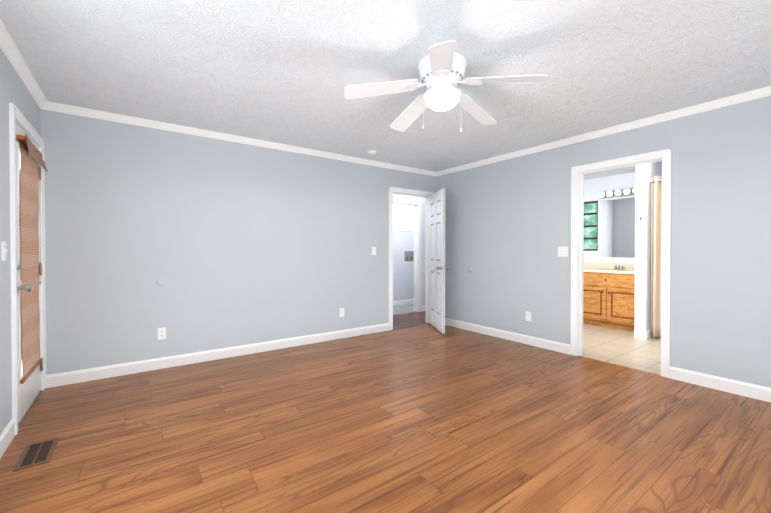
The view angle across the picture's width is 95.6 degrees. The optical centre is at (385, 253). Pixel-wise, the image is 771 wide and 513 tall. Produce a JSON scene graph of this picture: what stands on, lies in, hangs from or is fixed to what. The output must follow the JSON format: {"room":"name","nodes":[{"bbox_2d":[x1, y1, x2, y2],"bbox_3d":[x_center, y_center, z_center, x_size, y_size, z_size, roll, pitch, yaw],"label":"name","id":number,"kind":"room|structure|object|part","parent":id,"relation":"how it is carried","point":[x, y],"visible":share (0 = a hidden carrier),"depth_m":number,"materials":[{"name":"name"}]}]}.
{"room":"empty bedroom","nodes":[
{"label":"empty bedroom","id":0,"kind":"room"},
{"bbox_2d":[0,48,39,434],"bbox_3d":[-1.363,-0.045,0.715,0.120,2.440,5.500,0,1,-36],"label":"wall","id":1,"kind":"structure","parent":0,"point":[14,90],"depth_m":2.15,"materials":[{"name":"paint"}]},
{"bbox_2d":[2,242,7,260],"bbox_3d":[-2.282,-0.013,2.100,0.019,0.115,0.070,0,1,-36],"label":"light switch","id":2,"kind":"object","parent":1,"relation":"attached to","point":[4,250],"visible":0.98,"depth_m":2.09,"materials":[{"name":"white plastic"}]},
{"bbox_2d":[0,419,14,458],"bbox_3d":[-1.067,1.122,0.432,0.014,0.110,4.437,0,1,-36],"label":"baseboard","id":3,"kind":"structure","parent":1,"relation":"attached to","point":[7,435],"depth_m":2.09,"materials":[{"name":"white wood"}]},
{"bbox_2d":[0,19,46,108],"bbox_3d":[-1.329,-1.235,0.803,0.052,0.062,5.380,0,1,-36],"label":"crown molding","id":4,"kind":"structure","parent":1,"relation":"attached to","point":[9,49],"depth_m":2.32,"materials":[{"name":"white wood"}]},
{"bbox_2d":[9,102,45,434],"bbox_3d":[-2.690,0.101,2.564,0.143,2.114,0.948,0,1,-36],"label":"door frame","id":5,"kind":"structure","parent":1,"relation":"attached to","point":[16,114],"depth_m":2.26,"materials":[{"name":"white wood"}]},
{"bbox_2d":[15,123,42,422],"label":"patio door","id":6,"kind":"structure","parent":1,"relation":"in","point":[27,288],"depth_m":2.44,"materials":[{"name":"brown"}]},
{"bbox_3d":[-2.424,0.168,2.344,0.079,0.200,0.066,0,1,-36],"label":"knob","id":7,"kind":"part","parent":6,"relation":"part of","materials":[{"name":"grey metal"}]},
{"bbox_3d":[-2.633,0.041,2.600,0.042,1.686,0.576,0,1,-36],"label":"door blind rail","id":8,"kind":"part","parent":6,"relation":"part of","materials":[{"name":"brown wood"}]},
{"bbox_2d":[25,134,47,171],"bbox_3d":[-2.602,-0.737,2.615,0.030,0.151,0.584,0,1,-36],"label":"blind valance","id":9,"kind":"object","parent":6,"relation":"attached to","point":[34,154],"visible":1,"depth_m":2.54,"materials":[{"name":"brown wood"}]},
{"bbox_3d":[-2.821,-0.264,2.852,0.016,1.033,0.035,0,1,-36],"label":"door blind cord","id":10,"kind":"part","parent":6,"relation":"part of","materials":[{"name":"beige plastic"}]},
{"bbox_2d":[19,139,39,378],"bbox_3d":[-2.637,0.042,2.596,0.008,1.660,0.570,0,1,-36],"label":"door blind","id":11,"kind":"object","parent":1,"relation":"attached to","point":[29,263],"visible":0.9,"depth_m":2.56,"materials":[{"name":"brown wood"}]},
{"bbox_2d":[18,390,41,426],"bbox_3d":[-2.698,1.152,2.568,0.124,0.011,0.800,0,1,-36],"label":"patio door sill","id":12,"kind":"structure","parent":1,"relation":"attached to","point":[27,411],"depth_m":2.58,"materials":[{"name":"grey"}]},
{"bbox_2d":[44,340,331,389],"bbox_3d":[-1.895,1.171,3.784,2.850,0.050,0.165,0,1,-36],"label":"bedroom floor edge","id":13,"kind":"structure","parent":0,"point":[177,366],"depth_m":3.52,"materials":[{"name":"brown wood"}]},
{"bbox_2d":[40,109,435,374],"bbox_3d":[-1.087,-0.079,4.387,4.880,2.440,0.120,0,1,-36],"label":"wall","id":14,"kind":"structure","parent":0,"point":[232,244],"depth_m":3.66,"materials":[{"name":"paint"}]},
{"bbox_2d":[156,278,165,285],"bbox_3d":[-2.236,0.284,3.479,0.084,0.084,0.006,0,1,-36],"label":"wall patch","id":15,"kind":"object","parent":14,"relation":"attached to","point":[160,281],"visible":1,"depth_m":3.48,"materials":[{"name":"paint"}]},
{"bbox_2d":[158,327,165,339],"bbox_3d":[-2.232,0.799,3.486,0.070,0.115,0.007,0,1,-36],"label":"electrical outlet","id":16,"kind":"object","parent":14,"relation":"attached to","point":[161,333],"visible":1,"depth_m":3.48,"materials":[{"name":"white plastic"}]},
{"bbox_2d":[46,323,388,387],"bbox_3d":[-1.435,1.089,4.062,3.682,0.110,0.014,0,1,-36],"label":"baseboard","id":17,"kind":"structure","parent":14,"relation":"attached to","point":[74,377],"depth_m":3.65,"materials":[{"name":"white wood"}]},
{"bbox_2d":[42,101,435,176],"bbox_3d":[-1.036,-1.268,4.306,4.640,0.062,0.052,0,1,-36],"label":"crown molding","id":18,"kind":"structure","parent":14,"relation":"attached to","point":[83,112],"depth_m":3.71,"materials":[{"name":"white wood"}]},
{"bbox_2d":[340,308,343,316],"bbox_3d":[-0.582,0.793,4.683,0.070,0.115,0.007,0,1,-36],"label":"electrical outlet","id":19,"kind":"object","parent":14,"relation":"attached to","point":[341,312],"visible":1,"depth_m":4.68,"materials":[{"name":"white plastic"}]},
{"bbox_2d":[372,247,375,254],"bbox_3d":[-0.160,-0.035,4.974,0.070,0.115,0.019,0,1,-36],"label":"light switch","id":20,"kind":"object","parent":14,"relation":"attached to","point":[373,250],"visible":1,"depth_m":4.97,"materials":[{"name":"white plastic"}]},
{"bbox_2d":[389,186,434,330],"bbox_3d":[0.387,0.074,5.443,0.913,2.114,0.143,0,1,-36],"label":"door frame","id":21,"kind":"structure","parent":14,"relation":"attached to","point":[407,191],"depth_m":5.25,"materials":[{"name":"white wood"}]},
{"bbox_2d":[428,188,444,333],"bbox_3d":[0.760,0.106,5.238,0.035,2.030,0.760,0,1,-8],"label":"hall door","id":22,"kind":"structure","parent":14,"relation":"in","point":[436,302],"depth_m":5.12,"materials":[{"name":"white wood"}]},
{"bbox_2d":[437,266,448,269],"bbox_3d":[0.806,0.204,4.909,0.169,0.066,0.096,0,1,-8],"label":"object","id":23,"kind":"structure","parent":22,"relation":"attached to","point":[444,267],"depth_m":4.90,"materials":[{"name":"grey metal"}]},
{"bbox_2d":[0,304,770,512],"bbox_3d":[0.970,1.173,3.555,7.220,0.051,7.340,0,1,-36],"label":"floor","id":24,"kind":"structure","parent":0,"point":[429,418],"depth_m":2.23,"materials":[{"name":"brown wood"}]},
{"bbox_2d":[12,437,58,471],"bbox_3d":[-2.019,1.160,2.029,0.145,0.007,0.310,0,1,-36],"label":"floor vent","id":25,"kind":"object","parent":24,"relation":"in","point":[37,453],"visible":1,"depth_m":2.01,"materials":[{"name":"brown metal"}]},
{"bbox_2d":[583,270,634,330],"bbox_3d":[3.453,0.712,5.574,0.576,0.836,1.262,0,1,-36],"label":"bathroom vanity","id":26,"kind":"object","parent":24,"relation":"on","point":[608,294],"depth_m":5.27,"materials":[{"name":"brown wood"}]},
{"bbox_2d":[583,266,634,273],"bbox_3d":[3.458,0.274,5.580,0.556,0.040,1.272,0,1,-36],"label":"countertop","id":27,"kind":"structure","parent":26,"relation":"on","point":[584,267],"depth_m":5.25,"materials":[{"name":"beige stone"}]},
{"bbox_2d":[614,265,624,269],"bbox_3d":[3.681,0.215,5.531,0.132,0.080,0.150,0,1,-36],"label":"faucet","id":28,"kind":"object","parent":27,"relation":"on","point":[615,267],"depth_m":5.53,"materials":[{"name":"silver metal"}]},
{"bbox_2d":[0,0,770,179],"bbox_3d":[1.475,-1.305,2.837,7.220,0.120,5.620,0,1,-36],"label":"ceiling","id":29,"kind":"structure","parent":0,"point":[286,72],"depth_m":2.34,"materials":[{"name":"white paint"}]},
{"bbox_2d":[368,150,376,154],"bbox_3d":[-0.168,-1.284,4.462,0.124,0.033,0.124,0,1,-36],"label":"smoke detector","id":30,"kind":"object","parent":29,"relation":"attached to","point":[372,152],"visible":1,"depth_m":4.42,"materials":[{"name":"white plastic"}]},
{"bbox_2d":[344,40,549,131],"bbox_3d":[0.391,-1.052,2.417,1.268,0.459,1.270,0,1,-36],"label":"ceiling fan","id":31,"kind":"object","parent":29,"relation":"hanging from","point":[442,67],"visible":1,"depth_m":2.30,"materials":[{"name":"painted wood"},{"name":"metal"},{"name":"glass"}]},
{"bbox_3d":[-0.029,-1.092,2.320,0.474,0.112,0.319,0,1,-36],"label":"blade","id":32,"kind":"part","parent":31,"relation":"part of","materials":[{"name":"white wood"}]},
{"bbox_3d":[0.201,-1.096,2.757,0.200,0.112,0.496,0,1,-36],"label":"blade","id":33,"kind":"part","parent":31,"relation":"part of","materials":[{"name":"white wood"}]},
{"bbox_3d":[0.317,-1.089,1.968,0.412,0.112,0.413,0,1,-36],"label":"blade","id":34,"kind":"part","parent":31,"relation":"part of","materials":[{"name":"white wood"}]},
{"bbox_3d":[0.386,-1.220,2.381,0.332,0.122,0.332,0,1,-36],"label":"motor","id":35,"kind":"part","parent":31,"relation":"part of","materials":[{"name":"white metal"}]},
{"bbox_3d":[0.386,-1.024,2.382,0.238,0.090,0.238,0,1,-36],"label":"lamp shade","id":36,"kind":"part","parent":31,"relation":"part of","materials":[{"name":"white glass"}]},
{"bbox_3d":[0.681,-1.095,2.677,0.492,0.112,0.196,0,1,-36],"label":"blade","id":37,"kind":"part","parent":31,"relation":"part of","materials":[{"name":"white wood"}]},
{"bbox_3d":[0.758,-1.091,2.190,0.318,0.112,0.471,0,1,-36],"label":"blade","id":38,"kind":"part","parent":31,"relation":"part of","materials":[{"name":"white wood"}]},
{"bbox_2d":[393,204,413,300],"bbox_3d":[-0.389,-0.104,7.018,3.400,2.440,0.120,0,1,-36],"label":"wall","id":39,"kind":"structure","parent":0,"point":[403,273],"depth_m":7.49,"materials":[{"name":"paint"}]},
{"bbox_2d":[393,299,413,305],"bbox_3d":[-0.350,1.062,6.974,3.400,0.110,0.014,0,1,-36],"label":"baseboard","id":40,"kind":"structure","parent":39,"relation":"attached to","point":[403,302],"depth_m":7.50,"materials":[{"name":"white wood"}]},
{"bbox_2d":[403,250,413,262],"bbox_3d":[0.516,0.061,7.594,0.330,0.290,0.030,0,1,-36],"label":"washer outlet box","id":41,"kind":"object","parent":39,"relation":"in","point":[408,256],"visible":0.81,"depth_m":7.59,"materials":[{"name":"white plastic"}]},
{"bbox_2d":[393,194,425,305],"bbox_3d":[0.081,-0.098,6.370,3.400,2.440,0.120,0,1,-36],"label":"wall","id":42,"kind":"structure","parent":0,"point":[423,216],"depth_m":6.76,"materials":[{"name":"paint"}]},
{"bbox_2d":[393,199,420,311],"bbox_3d":[0.282,0.064,6.503,0.908,2.114,0.143,0,1,-36],"label":"door frame","id":43,"kind":"structure","parent":42,"relation":"attached to","point":[416,258],"depth_m":6.70,"materials":[{"name":"white wood"}]},
{"bbox_2d":[436,96,770,387],"bbox_3d":[2.490,-0.071,3.510,0.120,2.440,5.500,0,1,-36],"label":"wall","id":44,"kind":"structure","parent":0,"point":[507,228],"depth_m":3.18,"materials":[{"name":"paint"}]},
{"bbox_2d":[445,318,569,354],"bbox_3d":[1.460,1.082,4.826,0.014,0.110,2.177,0,1,-36],"label":"baseboard","id":45,"kind":"structure","parent":44,"relation":"attached to","point":[537,342],"depth_m":4.55,"materials":[{"name":"white wood"}]},
{"bbox_2d":[526,312,530,321],"bbox_3d":[1.788,0.791,4.377,0.007,0.115,0.070,0,1,-36],"label":"electrical outlet","id":46,"kind":"object","parent":44,"relation":"attached to","point":[528,316],"visible":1,"depth_m":4.37,"materials":[{"name":"white plastic"}]},
{"bbox_2d":[558,247,567,256],"bbox_3d":[2.037,-0.021,4.016,0.019,0.115,0.116,0,1,-36],"label":"light switch","id":47,"kind":"object","parent":44,"relation":"attached to","point":[562,251],"visible":1,"depth_m":4.02,"materials":[{"name":"white plastic"}]},
{"bbox_2d":[436,86,770,176],"bbox_3d":[2.385,-1.260,3.497,0.052,0.062,5.380,0,1,-36],"label":"crown molding","id":48,"kind":"structure","parent":44,"relation":"attached to","point":[723,102],"depth_m":3.44,"materials":[{"name":"white wood"}]},
{"bbox_2d":[579,356,659,375],"bbox_3d":[2.377,1.173,3.600,0.030,0.050,0.750,0,1,-36],"label":"sill","id":49,"kind":"structure","parent":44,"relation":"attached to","point":[619,365],"depth_m":3.58,"materials":[{"name":"brown wood"}]},
{"bbox_2d":[570,148,671,377],"bbox_3d":[2.404,0.091,3.610,0.143,2.114,0.898,0,1,-36],"label":"door frame","id":50,"kind":"structure","parent":44,"relation":"attached to","point":[665,155],"depth_m":3.59,"materials":[{"name":"white wood"}]},
{"bbox_2d":[670,366,770,401],"bbox_3d":[3.300,1.105,2.290,0.014,0.110,2.317,0,1,-36],"label":"baseboard","id":51,"kind":"structure","parent":44,"relation":"attached to","point":[758,392],"depth_m":2.93,"materials":[{"name":"white wood"}]},
{"bbox_2d":[584,172,634,262],"bbox_3d":[4.152,-0.067,5.204,0.120,2.400,3.290,0,1,-36],"label":"wall","id":52,"kind":"structure","parent":0,"point":[593,187],"depth_m":5.77,"materials":[{"name":"paint"}]},
{"bbox_2d":[583,252,597,261],"bbox_3d":[3.468,0.539,6.152,0.120,1.170,0.540,0,1,-36],"label":"sill","id":53,"kind":"structure","parent":52,"relation":"attached to","point":[590,256],"depth_m":5.99,"materials":[{"name":"paint"}]},
{"bbox_2d":[584,201,597,250],"bbox_3d":[3.462,-0.470,6.139,0.045,0.850,0.540,0,1,-36],"label":"bathroom window","id":54,"kind":"structure","parent":52,"relation":"in","point":[595,213],"depth_m":5.98,"materials":[{"name":"grey"}]},
{"bbox_2d":[583,262,634,269],"bbox_3d":[3.675,0.203,5.737,0.019,0.100,1.272,0,1,-36],"label":"backsplash","id":55,"kind":"structure","parent":52,"relation":"attached to","point":[594,265],"depth_m":5.68,"materials":[{"name":"beige stone"}]},
{"bbox_2d":[599,188,634,198],"bbox_3d":[3.756,-0.965,5.526,0.131,0.110,0.720,0,1,-36],"label":"sconce","id":56,"kind":"object","parent":52,"relation":"attached to","point":[618,193],"visible":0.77,"depth_m":5.59,"materials":[{"name":"white glass"}]},
{"bbox_2d":[600,197,634,257],"bbox_3d":[3.810,-0.405,5.564,0.005,0.940,0.730,0,1,-36],"label":"vanity mirror","id":57,"kind":"object","parent":52,"relation":"attached to","point":[617,227],"visible":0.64,"depth_m":5.64,"materials":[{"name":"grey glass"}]},
{"bbox_2d":[634,162,661,330],"bbox_3d":[3.756,-0.064,4.923,0.850,2.400,0.130,0,1,-36],"label":"wall","id":58,"kind":"structure","parent":0,"point":[644,173],"depth_m":4.67,"materials":[{"name":"paint"}]},
{"bbox_2d":[634,329,645,338],"bbox_3d":[3.406,1.083,4.680,0.014,0.110,0.130,0,1,-36],"label":"baseboard","id":59,"kind":"structure","parent":58,"relation":"attached to","point":[640,334],"depth_m":4.67,"materials":[{"name":"white wood"}]},
{"bbox_2d":[646,329,652,338],"bbox_3d":[3.799,1.081,4.875,0.850,0.110,0.014,0,1,-36],"label":"baseboard","id":60,"kind":"structure","parent":58,"relation":"attached to","point":[648,334],"depth_m":4.66,"materials":[{"name":"white wood"}]},
{"bbox_2d":[649,176,661,336],"bbox_3d":[3.965,0.053,4.090,0.121,2.120,1.465,0,1,-36],"label":"shower curtain","id":61,"kind":"object","parent":58,"relation":"attached to","point":[656,200],"visible":0.06,"depth_m":4.61,"materials":[{"name":"beige fabric"}]},
{"label":"outside","id":62,"kind":"structure","parent":0,"visible":0},
{"bbox_2d":[584,203,596,248],"bbox_3d":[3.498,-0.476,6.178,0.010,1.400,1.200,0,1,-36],"label":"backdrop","id":63,"kind":"structure","parent":62,"point":[590,232],"depth_m":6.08,"materials":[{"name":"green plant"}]}
]}

